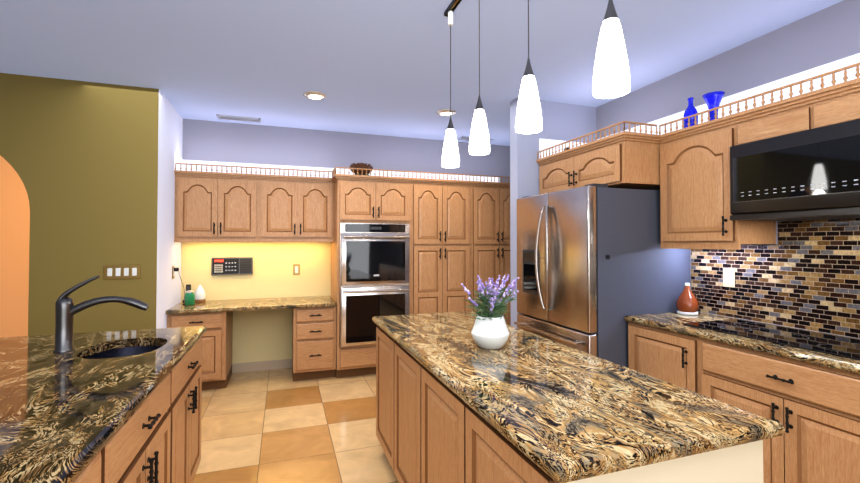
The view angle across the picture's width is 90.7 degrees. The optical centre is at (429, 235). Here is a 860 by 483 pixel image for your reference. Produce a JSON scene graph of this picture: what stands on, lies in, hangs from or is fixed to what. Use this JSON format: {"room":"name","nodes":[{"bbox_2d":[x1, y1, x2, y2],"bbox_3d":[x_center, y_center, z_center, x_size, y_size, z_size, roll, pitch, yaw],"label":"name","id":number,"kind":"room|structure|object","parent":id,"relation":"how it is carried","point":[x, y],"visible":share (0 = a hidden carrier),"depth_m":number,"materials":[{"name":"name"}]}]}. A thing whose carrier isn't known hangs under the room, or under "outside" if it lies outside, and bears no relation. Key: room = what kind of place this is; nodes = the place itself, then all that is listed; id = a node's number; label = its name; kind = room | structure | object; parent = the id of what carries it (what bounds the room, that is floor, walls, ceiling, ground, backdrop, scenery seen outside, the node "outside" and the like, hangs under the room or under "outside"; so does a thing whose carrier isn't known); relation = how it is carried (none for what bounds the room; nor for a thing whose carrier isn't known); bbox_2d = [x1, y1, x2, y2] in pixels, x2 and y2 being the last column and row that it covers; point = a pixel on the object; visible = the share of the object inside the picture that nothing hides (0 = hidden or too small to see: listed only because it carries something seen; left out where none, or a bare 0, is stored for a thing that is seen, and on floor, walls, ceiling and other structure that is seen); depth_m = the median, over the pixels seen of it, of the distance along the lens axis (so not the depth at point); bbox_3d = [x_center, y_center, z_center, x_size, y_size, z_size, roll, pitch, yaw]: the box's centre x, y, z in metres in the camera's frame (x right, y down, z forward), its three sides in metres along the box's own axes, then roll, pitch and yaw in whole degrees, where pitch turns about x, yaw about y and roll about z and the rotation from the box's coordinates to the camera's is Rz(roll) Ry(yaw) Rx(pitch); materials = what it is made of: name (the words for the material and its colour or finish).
{"room":"kitchen","nodes":[
{"label":"kitchen","id":0,"kind":"room"},
{"bbox_2d":[0,156,29,337],"bbox_3d":[-5.252,0.144,5.654,3.959,2.740,0.100,0,-1,-19],"label":"wall","id":1,"kind":"structure","parent":0,"point":[14,242],"depth_m":5.53,"materials":[{"name":"orange paint"}]},
{"bbox_2d":[0,73,162,335],"bbox_3d":[-4.278,0.099,3.018,4.080,2.740,0.120,0,-1,-19],"label":"wall","id":2,"kind":"structure","parent":0,"point":[83,159],"depth_m":3.47,"materials":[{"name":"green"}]},
{"bbox_2d":[104,265,140,278],"bbox_3d":[-2.558,0.303,3.539,0.255,0.113,0.008,0,-1,-19],"label":"light switch","id":3,"kind":"object","parent":2,"relation":"attached to","point":[122,271],"visible":1,"depth_m":3.53,"materials":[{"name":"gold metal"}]},
{"bbox_2d":[160,95,182,327],"bbox_3d":[-2.576,0.119,4.155,0.120,2.740,0.920,0,-1,-19],"label":"wall","id":4,"kind":"structure","parent":0,"point":[172,140],"depth_m":4.00,"materials":[{"name":"grey paint"}]},
{"bbox_2d":[172,266,184,298],"bbox_3d":[-2.507,0.475,4.259,0.081,0.354,0.279,0,-1,-19],"label":"electrical outlet","id":5,"kind":"object","parent":4,"relation":"attached to","point":[174,269],"visible":0.94,"depth_m":4.15,"materials":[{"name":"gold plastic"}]},
{"bbox_2d":[192,368,398,482],"bbox_3d":[-0.195,1.478,1.769,11.000,0.060,12.500,0,-1,-19],"label":"floor","id":6,"kind":"structure","parent":0,"point":[273,426],"depth_m":3.19,"materials":[{"name":"beige tile"}]},
{"bbox_2d":[0,326,206,482],"bbox_3d":[-1.244,0.968,0.411,1.226,0.914,4.200,0,-1,-19],"label":"base cabinet","id":7,"kind":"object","parent":6,"relation":"on","point":[75,416],"depth_m":1.52,"materials":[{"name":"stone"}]},
{"bbox_2d":[53,275,148,352],"bbox_3d":[-1.565,0.363,2.035,0.378,0.349,0.076,0,-1,-19],"label":"faucet","id":8,"kind":"object","parent":7,"relation":"on","point":[66,310],"visible":1,"depth_m":1.98,"materials":[{"name":"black metal"}]},
{"bbox_2d":[85,346,161,358],"bbox_3d":[-1.472,0.662,2.051,0.370,0.160,0.459,0,-1,-19],"label":"sink","id":9,"kind":"object","parent":7,"relation":"in","point":[124,351],"visible":0.04,"depth_m":2.22,"materials":[{"name":"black metal"}]},
{"bbox_2d":[167,310,233,389],"bbox_3d":[-2.294,1.111,4.277,0.498,0.760,0.596,0,-1,-19],"label":"base cabinet","id":10,"kind":"object","parent":6,"relation":"on","point":[216,362],"depth_m":4.05,"materials":[{"name":"brown wood"}]},
{"bbox_2d":[292,306,337,380],"bbox_3d":[-1.272,1.117,4.630,0.426,0.760,0.596,0,-1,-19],"label":"base cabinet","id":11,"kind":"object","parent":6,"relation":"on","point":[314,332],"depth_m":4.36,"materials":[{"name":"brown wood"}]},
{"bbox_2d":[166,296,337,313],"bbox_3d":[-1.795,0.714,4.439,1.544,0.040,0.627,0,-1,-19],"label":"countertop","id":12,"kind":"structure","parent":11,"relation":"on","point":[214,306],"depth_m":4.26,"materials":[{"name":"brown stone"}]},
{"bbox_2d":[182,284,190,302],"bbox_3d":[-2.512,0.600,4.405,0.080,0.182,0.097,0,-1,-19],"label":"phone","id":13,"kind":"object","parent":12,"relation":"on","point":[188,286],"visible":0.42,"depth_m":4.42,"materials":[{"name":"black plastic"}]},
{"bbox_2d":[184,290,194,304],"bbox_3d":[-2.397,0.619,4.240,0.092,0.140,0.092,0,-1,-19],"label":"mason jar","id":14,"kind":"object","parent":12,"relation":"on","point":[189,297],"visible":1,"depth_m":4.21,"materials":[{"name":"green glass"}]},
{"bbox_2d":[195,285,205,302],"bbox_3d":[-2.399,0.602,4.430,0.106,0.180,0.106,0,-1,-19],"label":"diffuser","id":15,"kind":"object","parent":12,"relation":"on","point":[200,295],"visible":0.92,"depth_m":4.39,"materials":[{"name":"white plastic"}]},
{"bbox_2d":[334,334,375,377],"bbox_3d":[-0.683,1.335,4.808,0.800,0.330,0.636,0,-1,-19],"label":"base cabinet","id":16,"kind":"object","parent":6,"relation":"on","point":[360,360],"depth_m":4.46,"materials":[{"name":"brown wood"}]},
{"bbox_2d":[409,178,445,313],"bbox_3d":[-0.146,0.447,5.008,0.386,2.112,0.636,0,-1,-19],"label":"tall cabinet","id":17,"kind":"object","parent":6,"relation":"on","point":[427,240],"depth_m":4.72,"materials":[{"name":"brown wood"}]},
{"bbox_2d":[446,182,473,311],"bbox_3d":[0.206,0.449,5.130,0.359,2.112,0.636,0,-1,-19],"label":"tall cabinet","id":18,"kind":"object","parent":6,"relation":"on","point":[459,229],"depth_m":4.85,"materials":[{"name":"brown wood"}]},
{"bbox_2d":[474,182,501,314],"bbox_3d":[0.546,0.451,5.247,0.360,2.112,0.636,0,-1,-19],"label":"tall cabinet","id":19,"kind":"object","parent":6,"relation":"on","point":[487,195],"depth_m":4.97,"materials":[{"name":"brown wood"}]},
{"bbox_2d":[502,182,510,324],"bbox_3d":[0.887,0.453,5.365,0.361,2.112,0.636,0,-1,-19],"label":"tall cabinet","id":20,"kind":"object","parent":6,"relation":"on","point":[506,266],"depth_m":5.04,"materials":[{"name":"brown wood"}]},
{"bbox_2d":[375,323,763,482],"bbox_3d":[0.299,1.017,2.047,0.718,0.872,2.021,0,-1,-19],"label":"kitchen island","id":21,"kind":"object","parent":6,"relation":"on","point":[455,403],"depth_m":1.65,"materials":[{"name":"granite"},{"name":"oak"},{"name":"white painted panel"}]},
{"bbox_2d":[372,311,784,482],"bbox_3d":[0.299,0.560,2.056,0.750,0.042,2.090,0,-1,-19],"label":"island countertop","id":22,"kind":"structure","parent":21,"relation":"on","point":[572,415],"depth_m":1.32,"materials":[{"name":"brown stone"}]},
{"bbox_2d":[461,274,518,348],"bbox_3d":[0.288,0.360,2.053,0.262,0.354,0.262,0,-1,-19],"label":"flower pot","id":23,"kind":"object","parent":22,"relation":"on","point":[490,330],"visible":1,"depth_m":2.00,"materials":[{"name":"white ceramic"}]},
{"bbox_2d":[514,183,690,367],"bbox_3d":[1.325,0.564,3.448,0.993,1.825,0.948,0,-1,-19],"label":"fridge","id":24,"kind":"object","parent":6,"relation":"on","point":[596,264],"visible":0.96,"depth_m":3.03,"materials":[{"name":"grey metal"}]},
{"bbox_2d":[624,312,859,482],"bbox_3d":[2.284,0.981,1.177,0.660,0.914,3.948,0,-1,-19],"label":"base cabinet","id":25,"kind":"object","parent":6,"relation":"on","point":[809,400],"depth_m":2.05,"materials":[{"name":"wood"}]},
{"bbox_2d":[676,283,698,314],"bbox_3d":[1.825,0.444,3.013,0.142,0.219,0.142,0,-1,-19],"label":"diffuser","id":26,"kind":"object","parent":25,"relation":"on","point":[687,302],"visible":1,"depth_m":2.97,"materials":[{"name":"brown ceramic"}]},
{"bbox_2d":[683,319,859,359],"bbox_3d":[1.936,0.537,2.256,0.477,0.006,0.940,0,-1,-19],"label":"cooktop","id":27,"kind":"object","parent":25,"relation":"in","point":[842,346],"visible":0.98,"depth_m":2.25,"materials":[{"name":"black glass"}]},
{"bbox_2d":[181,119,509,242],"bbox_3d":[0.621,0.145,5.681,6.920,2.740,0.120,0,-1,-19],"label":"wall","id":28,"kind":"structure","parent":0,"point":[203,140],"depth_m":4.99,"materials":[{"name":"grey"}]},
{"bbox_2d":[174,170,217,241],"bbox_3d":[-2.388,-0.293,4.401,0.387,0.652,0.346,0,-1,-19],"label":"upper cabinet","id":29,"kind":"object","parent":28,"relation":"attached to","point":[196,193],"depth_m":4.24,"materials":[{"name":"brown wood"}]},
{"bbox_2d":[218,174,261,241],"bbox_3d":[-2.022,-0.291,4.527,0.387,0.652,0.346,0,-1,-19],"label":"upper cabinet","id":30,"kind":"object","parent":28,"relation":"attached to","point":[239,195],"depth_m":4.37,"materials":[{"name":"brown wood"}]},
{"bbox_2d":[181,242,330,363],"bbox_3d":[-1.883,0.749,4.742,1.580,1.500,0.001,0,-1,-19],"label":"wall","id":31,"kind":"structure","parent":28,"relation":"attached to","point":[262,335],"depth_m":4.75,"materials":[{"name":"yellow paint"}]},
{"bbox_2d":[211,257,252,274],"bbox_3d":[-2.156,0.332,4.636,0.410,0.190,0.036,0,-1,-19],"label":"intercom","id":32,"kind":"object","parent":31,"relation":"attached to","point":[231,265],"visible":1,"depth_m":4.62,"materials":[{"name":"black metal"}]},
{"bbox_2d":[293,264,299,274],"bbox_3d":[-1.528,0.389,4.866,0.075,0.125,0.008,0,-1,-19],"label":"outlet","id":33,"kind":"object","parent":31,"relation":"attached to","point":[296,269],"visible":1,"depth_m":4.86,"materials":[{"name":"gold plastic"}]},
{"bbox_2d":[232,359,291,372],"bbox_3d":[-1.894,1.448,4.719,1.547,0.100,0.012,0,-1,-19],"label":"baseboard","id":34,"kind":"structure","parent":28,"relation":"attached to","point":[260,365],"depth_m":4.72,"materials":[{"name":"beige"}]},
{"bbox_2d":[262,174,297,241],"bbox_3d":[-1.656,-0.289,4.653,0.387,0.652,0.346,0,-1,-19],"label":"upper cabinet","id":35,"kind":"object","parent":28,"relation":"attached to","point":[279,192],"depth_m":4.50,"materials":[{"name":"brown wood"}]},
{"bbox_2d":[298,178,333,241],"bbox_3d":[-1.291,-0.287,4.779,0.386,0.652,0.346,0,-1,-19],"label":"upper cabinet","id":36,"kind":"object","parent":28,"relation":"attached to","point":[315,195],"depth_m":4.62,"materials":[{"name":"brown wood"}]},
{"bbox_2d":[334,174,377,225],"bbox_3d":[-0.872,-0.372,4.772,0.400,0.482,0.636,0,-1,-19],"label":"upper cabinet","id":37,"kind":"object","parent":28,"relation":"attached to","point":[355,196],"depth_m":4.48,"materials":[{"name":"brown wood"}]},
{"bbox_2d":[349,163,372,175],"bbox_3d":[-0.777,-0.729,4.812,0.274,0.190,0.200,0,-1,-19],"label":"basket","id":38,"kind":"object","parent":37,"relation":"on","point":[361,165],"visible":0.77,"depth_m":4.75,"materials":[{"name":"brown wicker"}]},
{"bbox_2d":[378,178,413,225],"bbox_3d":[-0.494,-0.370,4.902,0.400,0.482,0.636,0,-1,-19],"label":"upper cabinet","id":39,"kind":"object","parent":28,"relation":"attached to","point":[395,195],"depth_m":4.61,"materials":[{"name":"brown wood"}]},
{"bbox_2d":[339,223,409,347],"bbox_3d":[-0.663,0.519,4.767,0.742,1.292,0.698,0,-1,-19],"label":"double oven","id":40,"kind":"object","parent":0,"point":[374,269],"visible":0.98,"depth_m":4.47,"materials":[{"name":"silver metal"}]},
{"bbox_2d":[0,0,842,145],"bbox_3d":[-0.195,-1.332,1.817,11.000,0.080,12.500,0,-1,-19],"label":"ceiling","id":41,"kind":"structure","parent":0,"point":[377,67],"depth_m":2.90,"materials":[{"name":"blue"}]},
{"bbox_2d":[216,114,260,122],"bbox_3d":[-2.020,-1.239,4.497,0.420,0.012,0.130,0,-1,-19],"label":"ceiling vent","id":42,"kind":"object","parent":41,"relation":"in","point":[238,118],"visible":0.98,"depth_m":4.48,"materials":[{"name":"silver metal"}]},
{"bbox_2d":[303,91,326,99],"bbox_3d":[-1.029,-1.247,3.803,0.200,0.020,0.200,0,-1,-19],"label":"recessed light","id":43,"kind":"object","parent":41,"relation":"in","point":[313,95],"visible":1,"depth_m":3.77,"materials":[{"name":"beige"}]},
{"bbox_2d":[436,109,455,115],"bbox_3d":[0.165,-1.239,4.299,0.200,0.020,0.200,0,-1,-19],"label":"recessed light","id":44,"kind":"object","parent":41,"relation":"in","point":[444,112],"visible":1,"depth_m":4.26,"materials":[{"name":"beige"}]},
{"bbox_2d":[444,0,461,16],"bbox_3d":[0.374,-1.282,1.637,0.038,0.024,1.702,0,-1,-19],"label":"track rail","id":45,"kind":"object","parent":41,"relation":"attached to","point":[453,5],"visible":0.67,"depth_m":2.35,"materials":[{"name":"black metal"}]},
{"bbox_2d":[442,10,459,167],"bbox_3d":[0.115,-0.823,2.381,0.100,0.872,0.100,0,-1,-19],"label":"pendant light","id":46,"kind":"object","parent":45,"relation":"hanging from","point":[450,156],"visible":1,"depth_m":2.35,"materials":[{"name":"white glass"}]},
{"bbox_2d":[469,0,489,154],"bbox_3d":[0.236,-0.829,2.031,0.100,0.872,0.100,0,-1,-19],"label":"pendant light","id":47,"kind":"object","parent":45,"relation":"hanging from","point":[479,143],"visible":1,"depth_m":2.00,"materials":[{"name":"white glass"}]},
{"bbox_2d":[515,0,541,133],"bbox_3d":[0.376,-0.836,1.625,0.100,0.872,0.100,0,-1,-19],"label":"pendant light","id":48,"kind":"object","parent":45,"relation":"hanging from","point":[528,117],"visible":1,"depth_m":1.59,"materials":[{"name":"white glass"}]},
{"bbox_2d":[592,0,629,98],"bbox_3d":[0.516,-0.843,1.218,0.100,0.872,0.100,0,-1,-19],"label":"pendant light","id":49,"kind":"object","parent":45,"relation":"hanging from","point":[611,76],"visible":1,"depth_m":1.18,"materials":[{"name":"white glass"}]},
{"bbox_2d":[458,136,492,141],"bbox_3d":[0.580,-1.224,5.394,0.420,0.012,0.130,0,-1,-19],"label":"ceiling vent","id":50,"kind":"object","parent":41,"relation":"in","point":[464,138],"visible":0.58,"depth_m":5.34,"materials":[{"name":"silver metal"}]},
{"bbox_2d":[510,97,595,327],"bbox_3d":[1.187,0.117,4.041,0.880,2.740,0.130,0,-1,-19],"label":"wall","id":51,"kind":"structure","parent":0,"point":[564,122],"depth_m":3.93,"materials":[{"name":"grey paint"}]},
{"bbox_2d":[596,0,859,338],"bbox_3d":[2.942,0.056,0.490,0.120,2.740,7.990,0,-1,-19],"label":"wall","id":52,"kind":"structure","parent":0,"point":[830,34],"depth_m":2.77,"materials":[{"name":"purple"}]},
{"bbox_2d":[536,149,571,194],"bbox_3d":[1.392,-0.516,3.778,0.666,0.327,0.516,0,-1,-19],"label":"upper cabinet","id":53,"kind":"object","parent":52,"relation":"attached to","point":[555,172],"depth_m":3.66,"materials":[{"name":"brown wood"}]},
{"bbox_2d":[572,133,659,189],"bbox_3d":[1.560,-0.525,3.290,0.666,0.327,0.516,0,-1,-19],"label":"upper cabinet","id":54,"kind":"object","parent":52,"relation":"attached to","point":[625,160],"depth_m":3.03,"materials":[{"name":"brown wood"}]},
{"bbox_2d":[656,113,779,244],"bbox_3d":[1.885,-0.320,2.835,0.346,0.752,0.550,0,-1,-19],"label":"upper cabinet","id":55,"kind":"object","parent":52,"relation":"attached to","point":[680,167],"depth_m":2.70,"materials":[{"name":"brown wood"}]},
{"bbox_2d":[683,97,697,127],"bbox_3d":[1.853,-0.847,3.018,0.090,0.265,0.090,0,-1,-19],"label":"bottle","id":56,"kind":"object","parent":55,"relation":"on","point":[691,109],"visible":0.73,"depth_m":2.99,"materials":[{"name":"blue glass"}]},
{"bbox_2d":[702,91,724,119],"bbox_3d":[1.908,-0.833,2.857,0.132,0.232,0.132,0,-1,-19],"label":"vase","id":57,"kind":"object","parent":55,"relation":"on","point":[712,99],"visible":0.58,"depth_m":2.83,"materials":[{"name":"blue glass"}]},
{"bbox_2d":[730,119,859,220],"bbox_3d":[2.071,-0.311,2.204,0.406,0.437,0.757,0,-1,-19],"label":"microwave","id":58,"kind":"object","parent":55,"relation":"attached to","point":[812,174],"visible":1,"depth_m":2.16,"materials":[{"name":"grey metal"}]},
{"bbox_2d":[691,218,859,337],"bbox_3d":[2.595,0.208,1.303,0.002,0.634,3.958,0,-1,-19],"label":"backsplash","id":59,"kind":"structure","parent":52,"relation":"attached to","point":[803,274],"depth_m":2.53,"materials":[{"name":"tile"}]},
{"bbox_2d":[723,268,734,286],"bbox_3d":[2.038,0.287,2.899,0.008,0.125,0.078,0,-1,-19],"label":"outlet","id":60,"kind":"object","parent":59,"relation":"attached to","point":[728,277],"visible":1,"depth_m":2.90,"materials":[{"name":"white plastic"}]}
]}

